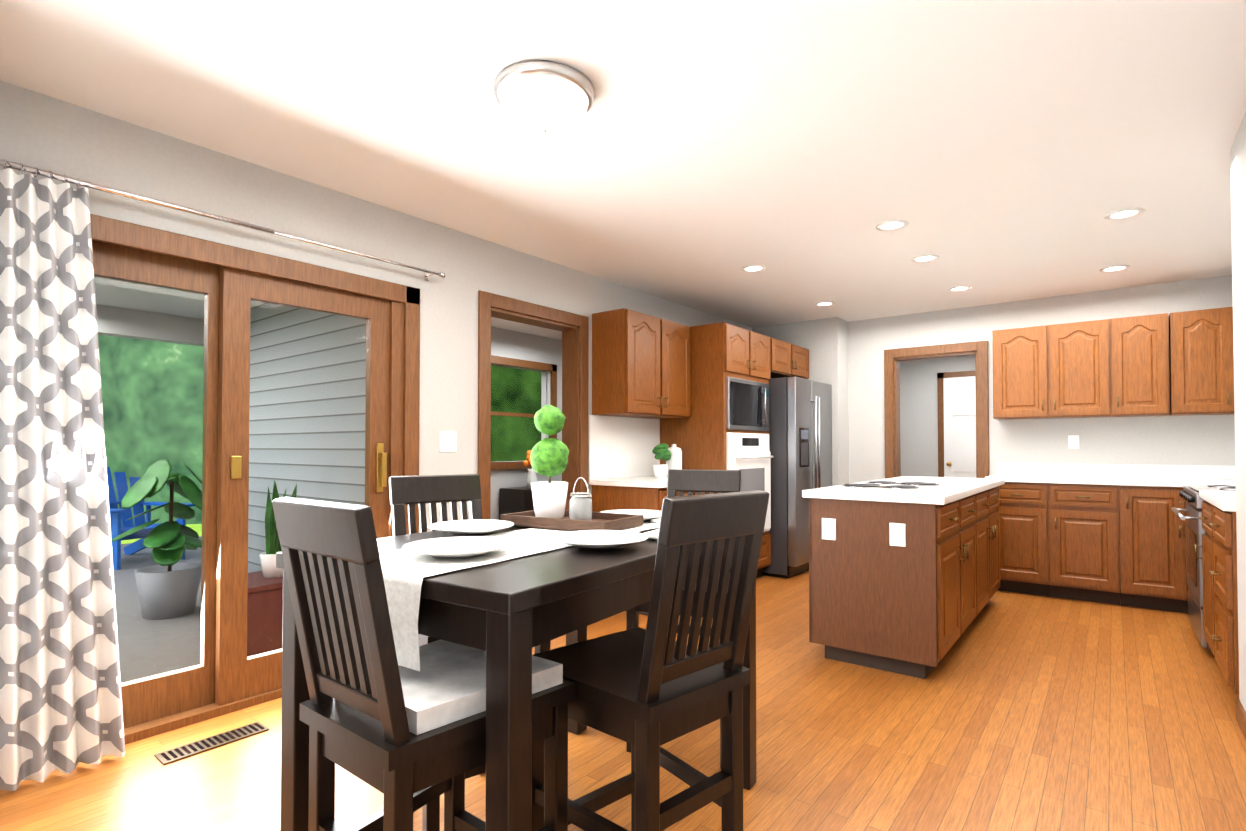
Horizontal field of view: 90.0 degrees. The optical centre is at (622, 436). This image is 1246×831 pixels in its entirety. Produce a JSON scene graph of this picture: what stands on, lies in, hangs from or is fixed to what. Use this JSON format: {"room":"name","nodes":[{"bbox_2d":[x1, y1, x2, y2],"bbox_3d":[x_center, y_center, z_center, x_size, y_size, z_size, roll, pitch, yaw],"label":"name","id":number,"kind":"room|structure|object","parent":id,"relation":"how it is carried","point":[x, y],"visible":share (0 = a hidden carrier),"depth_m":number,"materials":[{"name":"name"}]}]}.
{"room":"kitchen","nodes":[
{"label":"kitchen","id":0,"kind":"room"},
{"bbox_2d":[0,80,751,532],"bbox_3d":[-1.232,-0.001,3.471,0.150,2.440,9.200,-1,-1,38],"label":"wall","id":1,"kind":"structure","parent":0,"point":[54,134],"depth_m":3.13,"materials":[{"name":"paint"}]},
{"bbox_2d":[0,159,444,281],"bbox_3d":[-1.622,-0.918,2.785,0.103,0.060,1.895,-1,-1,38],"label":"curtain rod","id":2,"kind":"object","parent":1,"relation":"attached to","point":[35,171],"visible":0.92,"depth_m":2.50,"materials":[{"name":"silver metal"}]},
{"bbox_2d":[0,168,124,790],"bbox_3d":[-1.994,0.141,2.204,0.080,2.088,0.400,-1,-1,38],"label":"curtain","id":3,"kind":"object","parent":2,"relation":"hanging from","point":[61,709],"visible":0.98,"depth_m":2.19,"materials":[{"name":"fabric"}]},
{"bbox_2d":[90,214,419,743],"bbox_3d":[-1.744,0.188,2.789,0.185,2.040,1.800,-1,-1,38],"label":"sliding door","id":4,"kind":"structure","parent":1,"relation":"attached to","point":[227,675],"depth_m":2.76,"materials":[{"name":"brown wood"}]},
{"bbox_2d":[439,431,456,451],"bbox_3d":[-1.014,0.032,3.617,0.010,0.120,0.120,-1,-1,38],"label":"switch plate","id":5,"kind":"object","parent":1,"relation":"attached to","point":[447,441],"visible":1,"depth_m":3.61,"materials":[{"name":"white plastic"}]},
{"bbox_2d":[478,290,588,519],"bbox_3d":[-0.635,0.175,4.227,0.190,2.115,1.000,-1,-1,38],"label":"trim","id":6,"kind":"structure","parent":1,"relation":"attached to","point":[575,358],"depth_m":4.41,"materials":[{"name":"brown wood"}]},
{"bbox_2d":[592,308,690,418],"bbox_3d":[0.177,-0.532,4.853,0.361,0.750,0.860,-1,-1,38],"label":"upper cabinet","id":7,"kind":"object","parent":1,"relation":"attached to","point":[640,365],"visible":1,"depth_m":4.60,"materials":[{"name":"brown wood"}]},
{"bbox_2d":[770,337,808,378],"bbox_3d":[1.370,-0.731,6.121,0.671,0.310,0.893,-1,-1,38],"label":"upper cabinet","id":8,"kind":"object","parent":1,"relation":"attached to","point":[788,359],"visible":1,"depth_m":5.89,"materials":[{"name":"brown wood"}]},
{"bbox_2d":[490,327,561,519],"bbox_3d":[-1.351,0.056,6.796,0.150,2.440,4.420,-1,-1,38],"label":"wall","id":9,"kind":"structure","parent":0,"point":[518,345],"depth_m":6.97,"materials":[{"name":"paint"}]},
{"bbox_2d":[491,355,556,469],"bbox_3d":[-1.173,-0.247,6.929,0.110,1.210,1.200,-1,-1,38],"label":"window","id":10,"kind":"structure","parent":9,"relation":"in","point":[552,368],"depth_m":6.95,"materials":[{"name":"brown wood"}]},
{"bbox_2d":[0,570,1245,830],"bbox_3d":[0.308,1.273,3.701,6.560,0.100,11.500,-1,-1,38],"label":"floor","id":11,"kind":"structure","parent":0,"point":[1020,712],"depth_m":2.37,"materials":[{"name":"brown wood"}]},
{"bbox_2d":[154,721,268,764],"bbox_3d":[-1.604,1.198,2.445,0.110,0.007,0.360,-1,-1,38],"label":"floor vent","id":12,"kind":"object","parent":11,"relation":"in","point":[202,745],"visible":1,"depth_m":2.42,"materials":[{"name":"brown metal"}]},
{"bbox_2d":[272,497,575,830],"bbox_3d":[-0.418,0.652,1.317,0.410,1.060,0.490,-1,-1,38],"label":"chair","id":13,"kind":"object","parent":11,"relation":"on","point":[407,742],"visible":1,"depth_m":1.19,"materials":[{"name":"black wood"}]},
{"bbox_2d":[389,474,550,830],"bbox_3d":[-0.526,0.665,2.035,0.410,1.060,0.490,1,-1,-38],"label":"chair","id":14,"kind":"object","parent":11,"relation":"on","point":[422,491],"visible":0.25,"depth_m":2.16,"materials":[{"name":"black wood"}]},
{"bbox_2d":[276,526,755,830],"bbox_3d":[-0.205,0.747,1.876,0.820,0.890,1.240,-1,-1,34],"label":"dining table","id":15,"kind":"object","parent":11,"relation":"on","point":[508,615],"visible":0.38,"depth_m":1.31,"materials":[{"name":"black wood"}]},
{"bbox_2d":[428,519,513,534],"bbox_3d":[-0.470,0.285,1.937,0.262,0.024,0.262,-1,-1,38],"label":"plate","id":16,"kind":"object","parent":15,"relation":"on","point":[470,527],"visible":1,"depth_m":1.97,"materials":[{"name":"white ceramic"}]},
{"bbox_2d":[379,517,660,671],"bbox_3d":[-0.204,0.392,1.881,0.346,0.189,1.264,-1,-1,34],"label":"table runner","id":17,"kind":"object","parent":15,"relation":"on","point":[404,572],"visible":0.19,"depth_m":1.37,"materials":[{"name":"fabric"}]},
{"bbox_2d":[402,536,511,557],"bbox_3d":[-0.409,0.279,1.545,0.262,0.024,0.262,-1,-1,38],"label":"plate","id":18,"kind":"object","parent":17,"relation":"on","point":[459,547],"visible":1,"depth_m":1.58,"materials":[{"name":"white ceramic"}]},
{"bbox_2d":[501,510,642,530],"bbox_3d":[-0.173,0.283,2.104,0.420,0.035,0.240,-1,-1,31],"label":"tray","id":19,"kind":"object","parent":17,"relation":"on","point":[608,521],"visible":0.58,"depth_m":2.02,"materials":[{"name":"brown wood"}]},
{"bbox_2d":[530,405,568,518],"bbox_3d":[-0.259,0.088,2.194,0.138,0.400,0.137,-1,-1,38],"label":"topiary","id":20,"kind":"object","parent":19,"relation":"on","point":[549,455],"visible":0.92,"depth_m":2.15,"materials":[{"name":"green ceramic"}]},
{"bbox_2d":[569,477,591,520],"bbox_3d":[-0.140,0.211,2.067,0.076,0.152,0.076,-1,-1,38],"label":"lantern","id":21,"kind":"object","parent":19,"relation":"on","point":[580,505],"visible":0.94,"depth_m":2.04,"materials":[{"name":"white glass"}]},
{"bbox_2d":[601,509,660,520],"bbox_3d":[0.038,0.291,2.275,0.262,0.024,0.262,-1,-1,38],"label":"plate","id":22,"kind":"object","parent":17,"relation":"on","point":[648,515],"visible":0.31,"depth_m":2.35,"materials":[{"name":"white ceramic"}]},
{"bbox_2d":[643,518,659,539],"bbox_3d":[0.138,0.292,2.003,0.291,0.012,0.427,-1,-1,38],"label":"napkin","id":23,"kind":"object","parent":17,"relation":"on","point":[653,534],"visible":0.15,"depth_m":1.84,"materials":[{"name":"fabric"}]},
{"bbox_2d":[551,530,648,548],"bbox_3d":[-0.062,0.281,1.679,0.262,0.024,0.262,-1,-1,38],"label":"plate","id":24,"kind":"object","parent":15,"relation":"on","point":[599,539],"visible":1,"depth_m":1.71,"materials":[{"name":"white ceramic"}]},
{"bbox_2d":[499,450,536,519],"bbox_3d":[-0.811,0.714,6.978,0.400,1.130,1.150,-1,-1,38],"label":"console","id":25,"kind":"object","parent":11,"relation":"on","point":[515,499],"visible":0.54,"depth_m":6.55,"materials":[{"name":"wood"}]},
{"bbox_2d":[589,415,712,615],"bbox_3d":[0.283,0.543,4.734,0.651,1.395,0.903,-1,-1,38],"label":"base cabinet","id":26,"kind":"object","parent":11,"relation":"on","point":[620,447],"visible":0.27,"depth_m":4.71,"materials":[{"name":"brown"}]},
{"bbox_2d":[652,443,670,477],"bbox_3d":[0.305,0.187,4.803,0.149,0.268,0.157,-1,-1,38],"label":"potted plant","id":27,"kind":"object","parent":26,"relation":"on","point":[661,451],"visible":1,"depth_m":4.76,"materials":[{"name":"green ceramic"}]},
{"bbox_2d":[666,444,681,476],"bbox_3d":[0.407,0.192,4.977,0.130,0.264,0.130,-1,-1,38],"label":"jar","id":28,"kind":"object","parent":26,"relation":"on","point":[674,461],"visible":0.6,"depth_m":4.92,"materials":[{"name":"white ceramic"}]},
{"bbox_2d":[532,490,769,830],"bbox_3d":[0.055,0.656,1.498,0.410,1.060,0.490,1,-1,-42],"label":"chair","id":29,"kind":"object","parent":11,"relation":"on","point":[650,689],"visible":0.94,"depth_m":1.38,"materials":[{"name":"black wood"}]},
{"bbox_2d":[626,469,740,767],"bbox_3d":[0.278,0.673,2.524,0.410,1.060,0.490,0,-1,20],"label":"chair","id":30,"kind":"object","parent":11,"relation":"on","point":[689,481],"visible":0.21,"depth_m":2.71,"materials":[{"name":"black wood"}]},
{"bbox_2d":[660,322,773,577],"bbox_3d":[0.845,0.177,5.409,0.708,2.150,0.830,-1,-1,38],"label":"tall cabinet","id":31,"kind":"object","parent":11,"relation":"on","point":[724,425],"visible":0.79,"depth_m":5.10,"materials":[{"name":"brown wood"}]},
{"bbox_2d":[762,377,831,578],"bbox_3d":[1.476,0.375,6.019,0.906,1.775,0.893,-1,-1,38],"label":"fridge","id":32,"kind":"object","parent":11,"relation":"on","point":[800,427],"visible":0.56,"depth_m":5.54,"materials":[{"name":"grey metal"}]},
{"bbox_2d":[809,484,1002,678],"bbox_3d":[1.928,0.789,4.019,0.686,0.880,2.072,-1,-1,38],"label":"kitchen island","id":33,"kind":"object","parent":11,"relation":"on","point":[904,575],"depth_m":3.25,"materials":[{"name":"brown wood"}]},
{"bbox_2d":[802,476,1004,503],"bbox_3d":[1.918,0.327,4.040,0.710,0.041,2.120,-1,-1,38],"label":"island countertop","id":34,"kind":"structure","parent":33,"relation":"on","point":[903,489],"depth_m":3.40,"materials":[{"name":"white stone"}]},
{"bbox_2d":[985,435,1235,612],"bbox_3d":[3.836,0.612,4.704,1.837,1.258,0.671,-1,-1,38],"label":"base cabinet","id":35,"kind":"object","parent":11,"relation":"on","point":[1090,532],"visible":0.83,"depth_m":4.65,"materials":[{"name":"brown wood"}]},
{"bbox_2d":[1179,501,1182,537],"bbox_3d":[4.308,0.794,4.332,0.639,0.879,0.666,-1,-1,38],"label":"base cabinet","id":36,"kind":"object","parent":11,"relation":"on","point":[1180,526],"depth_m":4.26,"materials":[{"name":"brown wood"}]},
{"bbox_2d":[1183,486,1198,600],"bbox_3d":[4.025,0.788,3.971,0.639,0.880,0.280,-1,-1,38],"label":"base cabinet","id":37,"kind":"object","parent":11,"relation":"on","point":[1196,546],"depth_m":4.22,"materials":[{"name":"brown wood"}]},
{"bbox_2d":[1183,482,1235,485],"bbox_3d":[4.014,0.327,3.973,0.648,0.039,0.268,-1,-1,38],"label":"countertop","id":38,"kind":"structure","parent":37,"relation":"on","point":[1204,483],"depth_m":4.09,"materials":[{"name":"white stone"}]},
{"bbox_2d":[1171,484,1235,656],"bbox_3d":[3.663,0.721,3.583,0.724,1.000,0.760,-1,-1,38],"label":"range","id":39,"kind":"object","parent":11,"relation":"on","point":[1195,530],"visible":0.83,"depth_m":3.62,"materials":[{"name":"grey metal"}]},
{"bbox_2d":[1199,498,1210,648],"bbox_3d":[3.303,0.772,3.054,0.639,0.880,0.494,-1,-1,38],"label":"base cabinet","id":40,"kind":"object","parent":11,"relation":"on","point":[1206,593],"depth_m":3.33,"materials":[{"name":"brown wood"}]},
{"bbox_2d":[1207,502,1238,693],"bbox_3d":[3.007,0.766,2.679,0.639,0.880,0.461,-1,-1,38],"label":"base cabinet","id":41,"kind":"object","parent":11,"relation":"on","point":[1220,590],"depth_m":2.78,"materials":[{"name":"brown wood"}]},
{"bbox_2d":[1199,490,1235,509],"bbox_3d":[3.157,0.309,2.884,0.648,0.039,0.965,-1,-1,38],"label":"countertop","id":42,"kind":"structure","parent":41,"relation":"on","point":[1227,499],"depth_m":3.02,"materials":[{"name":"white stone"}]},
{"bbox_2d":[0,0,1245,339],"bbox_3d":[0.308,-1.266,3.744,6.560,0.100,11.500,-1,-1,38],"label":"ceiling","id":43,"kind":"structure","parent":0,"point":[700,154],"depth_m":2.47,"materials":[{"name":"white paint"}]},
{"bbox_2d":[493,60,594,133],"bbox_3d":[-0.281,-1.163,2.233,0.360,0.157,0.360,-1,-1,38],"label":"lamp","id":44,"kind":"object","parent":43,"relation":"attached to","point":[543,97],"visible":1,"depth_m":2.13,"materials":[{"name":"white glass"}]},
{"bbox_2d":[741,265,765,271],"bbox_3d":[0.935,-1.200,4.458,0.176,0.007,0.176,-1,-1,38],"label":"recessed light","id":45,"kind":"object","parent":43,"relation":"in","point":[753,268],"visible":0.98,"depth_m":4.46,"materials":[{"name":"white"}]},
{"bbox_2d":[815,301,834,305],"bbox_3d":[1.801,-1.181,5.558,0.176,0.007,0.176,-1,-1,38],"label":"recessed light","id":46,"kind":"object","parent":43,"relation":"in","point":[826,303],"visible":1,"depth_m":5.55,"materials":[{"name":"white"}]},
{"bbox_2d":[876,220,908,230],"bbox_3d":[1.551,-1.214,3.592,0.176,0.007,0.176,-1,-1,38],"label":"recessed light","id":47,"kind":"object","parent":43,"relation":"in","point":[891,225],"visible":1,"depth_m":3.59,"materials":[{"name":"white"}]},
{"bbox_2d":[911,254,938,262],"bbox_3d":[2.046,-1.204,4.221,0.176,0.007,0.176,-1,-1,38],"label":"recessed light","id":48,"kind":"object","parent":43,"relation":"in","point":[925,258],"visible":0.96,"depth_m":4.22,"materials":[{"name":"white"}]},
{"bbox_2d":[948,286,971,291],"bbox_3d":[2.719,-1.190,5.027,0.176,0.007,0.176,-1,-1,38],"label":"recessed light","id":49,"kind":"object","parent":43,"relation":"in","point":[958,288],"visible":0.98,"depth_m":5.02,"materials":[{"name":"white"}]},
{"bbox_2d":[1100,265,1129,271],"bbox_3d":[3.520,-1.200,4.460,0.176,0.007,0.176,-1,-1,38],"label":"recessed light","id":50,"kind":"object","parent":43,"relation":"in","point":[1115,268],"visible":1,"depth_m":4.46,"materials":[{"name":"white"}]},
{"bbox_2d":[1104,208,1144,219],"bbox_3d":[2.747,-1.218,3.414,0.176,0.007,0.176,-1,-1,38],"label":"recessed light","id":51,"kind":"object","parent":43,"relation":"in","point":[1123,213],"visible":0.9,"depth_m":3.41,"materials":[{"name":"white"}]},
{"bbox_2d":[752,317,848,485],"bbox_3d":[1.845,0.051,6.515,0.920,2.440,0.310,-1,-1,38],"label":"wall","id":52,"kind":"structure","parent":0,"point":[824,341],"depth_m":6.23,"materials":[{"name":"paint"}]},
{"bbox_2d":[900,355,974,476],"bbox_3d":[4.423,0.072,7.705,2.600,2.440,0.150,-1,-1,38],"label":"wall","id":53,"kind":"structure","parent":0,"point":[918,420],"depth_m":8.03,"materials":[{"name":"paint"}]},
{"bbox_2d":[937,371,975,477],"bbox_3d":[4.358,0.240,7.602,0.940,2.100,0.088,-1,-1,38],"label":"door","id":54,"kind":"structure","parent":53,"relation":"attached to","point":[956,391],"depth_m":7.76,"materials":[{"name":"white wood"}]},
{"bbox_2d":[848,275,1234,483],"bbox_3d":[3.280,0.037,5.678,4.210,2.440,0.150,-1,-1,38],"label":"wall","id":55,"kind":"structure","parent":0,"point":[1207,440],"depth_m":5.31,"materials":[{"name":"paint"}]},
{"bbox_2d":[884,340,988,478],"bbox_3d":[2.977,0.203,5.913,0.890,2.115,0.190,-1,-1,38],"label":"trim","id":56,"kind":"structure","parent":55,"relation":"attached to","point":[893,358],"depth_m":5.89,"materials":[{"name":"brown wood"}]},
{"bbox_2d":[992,307,1234,419],"bbox_3d":[3.940,-0.533,4.839,1.817,0.750,0.361,-1,-1,38],"label":"upper cabinet","id":57,"kind":"object","parent":55,"relation":"attached to","point":[1177,364],"visible":0.88,"depth_m":4.77,"materials":[{"name":"brown wood"}]},
{"bbox_2d":[1230,112,1245,711],"bbox_3d":[0.958,-0.061,-0.059,0.760,2.440,6.360,-1,-1,38],"label":"wall","id":58,"kind":"structure","parent":0,"point":[1238,183],"depth_m":2.55,"materials":[{"name":"paint"}]},
{"bbox_2d":[1235,699,1245,739],"bbox_3d":[0.654,1.120,0.159,0.012,0.085,6.360,-1,-1,38],"label":"baseboard","id":59,"kind":"structure","parent":58,"relation":"attached to","point":[1240,715],"depth_m":2.50,"materials":[{"name":"brown wood"}]},
{"label":"outside","id":60,"kind":"structure","parent":0,"visible":0},
{"bbox_2d":[98,335,203,523],"bbox_3d":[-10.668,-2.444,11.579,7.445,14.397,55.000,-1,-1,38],"label":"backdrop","id":61,"kind":"structure","parent":60,"point":[143,388],"depth_m":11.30,"materials":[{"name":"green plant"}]},
{"bbox_2d":[113,536,201,682],"bbox_3d":[-4.475,1.340,4.665,6.450,0.120,7.100,-1,-1,38],"label":"floor","id":62,"kind":"structure","parent":60,"point":[192,629],"depth_m":4.03,"materials":[{"name":"grey concrete"}]},
{"bbox_2d":[107,467,194,569],"bbox_3d":[-5.231,0.836,6.559,1.000,1.015,0.816,0,-1,23],"label":"chair","id":63,"kind":"object","parent":62,"relation":"on","point":[119,529],"depth_m":6.72,"materials":[{"name":"blue"}]},
{"bbox_2d":[111,459,201,619],"bbox_3d":[-3.272,0.720,4.425,0.588,1.112,0.578,-1,-1,38],"label":"potted plant","id":64,"kind":"object","parent":62,"relation":"on","point":[186,595],"depth_m":4.35,"materials":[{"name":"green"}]},
{"bbox_2d":[247,571,282,656],"bbox_3d":[-1.995,1.031,3.576,0.440,0.460,0.490,-1,-1,38],"label":"chest","id":65,"kind":"object","parent":62,"relation":"on","point":[266,620],"depth_m":3.35,"materials":[{"name":"red wood"}]},
{"bbox_2d":[259,480,296,577],"bbox_3d":[-1.989,0.525,3.592,0.160,0.551,0.187,-1,-1,38],"label":"snake plant","id":66,"kind":"object","parent":65,"relation":"on","point":[271,538],"depth_m":3.55,"materials":[{"name":"green plant"}]},
{"bbox_2d":[121,524,201,543],"bbox_3d":[-19.172,1.821,18.201,33.400,0.100,55.000,-1,-1,38],"label":"ground","id":67,"kind":"structure","parent":60,"point":[197,528],"depth_m":10.89,"materials":[{"name":"green plant"}]},
{"bbox_2d":[94,276,265,345],"bbox_3d":[-3.984,-1.042,2.823,3.350,0.340,4.750,-1,-1,38],"label":"ceiling","id":68,"kind":"structure","parent":60,"point":[152,322],"depth_m":5.09,"materials":[{"name":"grey paint"}]},
{"bbox_2d":[248,303,365,572],"bbox_3d":[-2.383,-0.055,4.678,3.150,2.910,0.170,-1,-1,38],"label":"wall","id":69,"kind":"structure","parent":60,"point":[312,385],"depth_m":4.51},
{"bbox_2d":[491,366,540,461],"bbox_3d":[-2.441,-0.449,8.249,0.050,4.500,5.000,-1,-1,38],"label":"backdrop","id":70,"kind":"structure","parent":60,"point":[519,441],"depth_m":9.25,"materials":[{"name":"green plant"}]}
]}

